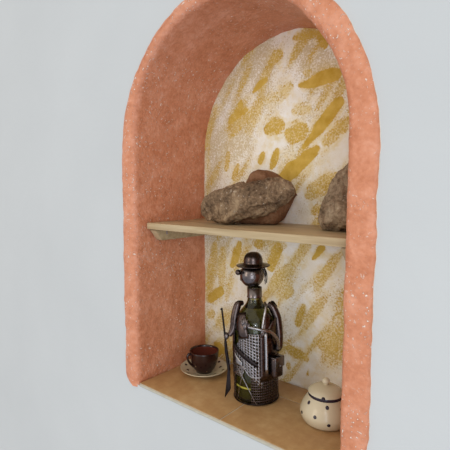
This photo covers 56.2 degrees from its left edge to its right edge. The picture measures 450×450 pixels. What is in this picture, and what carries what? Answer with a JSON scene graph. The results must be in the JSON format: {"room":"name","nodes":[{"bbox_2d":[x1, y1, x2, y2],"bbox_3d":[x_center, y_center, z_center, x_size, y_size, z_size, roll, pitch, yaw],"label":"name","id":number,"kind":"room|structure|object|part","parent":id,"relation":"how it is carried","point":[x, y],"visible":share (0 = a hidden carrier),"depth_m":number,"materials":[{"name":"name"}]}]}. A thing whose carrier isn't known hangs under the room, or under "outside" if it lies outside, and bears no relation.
{"room":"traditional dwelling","nodes":[
{"label":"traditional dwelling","id":0,"kind":"room"},
{"bbox_2d":[0,0,449,449],"bbox_3d":[0.002,0.029,0.825,4.100,3.200,0.198,4,6,40],"label":"wall","id":1,"kind":"structure","parent":0,"point":[68,68],"depth_m":0.91,"materials":[{"name":"white paint"}]},
{"bbox_2d":[139,384,281,449],"bbox_3d":[-0.007,0.342,0.732,0.436,0.007,0.007,4,6,40],"label":"trim","id":2,"kind":"structure","parent":1,"relation":"attached to","point":[140,385],"depth_m":0.74,"materials":[{"name":"beige wood"}]},
{"bbox_2d":[147,218,345,259],"bbox_3d":[0.062,0.020,0.787,0.434,0.037,0.172,4,6,40],"label":"wooden shelf","id":3,"kind":"object","parent":1,"relation":"attached to","point":[165,230],"visible":0.59,"depth_m":0.73,"materials":[{"name":"brown wood"}]},
{"bbox_2d":[201,169,296,224],"bbox_3d":[0.040,-0.053,0.809,0.192,0.105,0.090,2,5,24],"label":"rock","id":4,"kind":"object","parent":3,"relation":"on","point":[266,198],"visible":1,"depth_m":0.78,"materials":[{"name":"brown stone"}]},
{"bbox_2d":[318,164,347,230],"bbox_3d":[0.199,-0.046,0.685,0.089,0.111,0.087,3,6,34],"label":"rock","id":5,"kind":"object","parent":3,"relation":"on","point":[332,216],"visible":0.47,"depth_m":0.67,"materials":[{"name":"brown stone"}]},
{"bbox_2d":[122,0,380,449],"bbox_3d":[0.056,-0.030,0.775,0.527,0.746,0.211,4,6,40],"label":"trim","id":6,"kind":"structure","parent":1,"relation":"attached to","point":[179,78],"depth_m":0.84,"materials":[{"name":"paint"}]},
{"bbox_2d":[140,363,340,449],"bbox_3d":[0.056,0.334,0.806,0.439,0.006,0.197,4,6,40],"label":"shelf","id":7,"kind":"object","parent":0,"point":[280,423],"depth_m":0.77,"materials":[{"name":"wood"}]},
{"bbox_2d":[180,358,226,376],"bbox_3d":[-0.045,0.315,0.922,0.104,0.014,0.104,4,6,40],"label":"saucer","id":8,"kind":"object","parent":7,"relation":"on","point":[221,366],"visible":0.62,"depth_m":0.92,"materials":[{"name":"beige ceramic"}]},
{"bbox_2d":[186,344,218,373],"bbox_3d":[-0.045,0.295,0.921,0.064,0.048,0.064,2,5,22],"label":"coffee cup","id":9,"kind":"object","parent":8,"relation":"on","point":[204,357],"visible":1,"depth_m":0.90,"materials":[{"name":"brown ceramic"}]},
{"bbox_3d":[-0.074,0.291,0.906,0.018,0.034,0.005,-2,5,-27],"label":"handle","id":10,"kind":"part","parent":9,"relation":"part of","materials":[{"name":"brown ceramic"}]},
{"bbox_2d":[220,252,283,405],"bbox_3d":[0.051,0.190,0.803,0.117,0.280,0.096,-1,5,5],"label":"figurine","id":11,"kind":"object","parent":7,"relation":"on","point":[252,274],"visible":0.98,"depth_m":0.78,"materials":[{"name":"brown metal"}]},
{"bbox_3d":[0.020,0.177,0.797,0.033,0.068,0.011,-1,5,-17],"label":"arm","id":12,"kind":"part","parent":11,"relation":"part of","materials":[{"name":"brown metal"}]},
{"bbox_3d":[0.024,0.250,0.785,0.002,0.022,0.022,-4,6,-37],"label":"breast plate","id":13,"kind":"part","parent":11,"relation":"part of","materials":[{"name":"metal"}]},
{"bbox_2d":[234,287,274,403],"bbox_3d":[0.058,0.225,0.810,0.081,0.210,0.081,-1,5,5],"label":"wine bottle","id":14,"kind":"object","parent":11,"relation":"in","point":[254,308],"visible":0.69,"depth_m":0.78,"materials":[{"name":"green glass"}]},
{"bbox_3d":[0.094,0.189,0.792,0.034,0.090,0.020,5,7,45],"label":"arm","id":15,"kind":"part","parent":11,"relation":"part of","materials":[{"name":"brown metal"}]},
{"bbox_2d":[300,377,341,430],"bbox_3d":[0.173,0.300,0.727,0.086,0.076,0.087,4,6,40],"label":"sugar pot","id":16,"kind":"object","parent":7,"relation":"on","point":[320,407],"visible":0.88,"depth_m":0.70,"materials":[{"name":"beige ceramic"}]},
{"bbox_3d":[0.173,0.280,0.725,0.060,0.014,0.060,4,6,40],"label":"lid","id":17,"kind":"part","parent":16,"relation":"part of","materials":[{"name":"beige ceramic"}]},
{"bbox_3d":[0.173,0.268,0.724,0.013,0.012,0.013,4,6,40],"label":"knob","id":18,"kind":"part","parent":16,"relation":"part of","materials":[{"name":"beige ceramic"}]},
{"bbox_2d":[204,28,348,389],"bbox_3d":[0.136,-0.030,0.872,0.548,0.818,0.055,4,6,40],"label":"wall","id":19,"kind":"structure","parent":0,"point":[283,109],"depth_m":0.84,"materials":[{"name":"paint"}]}
]}

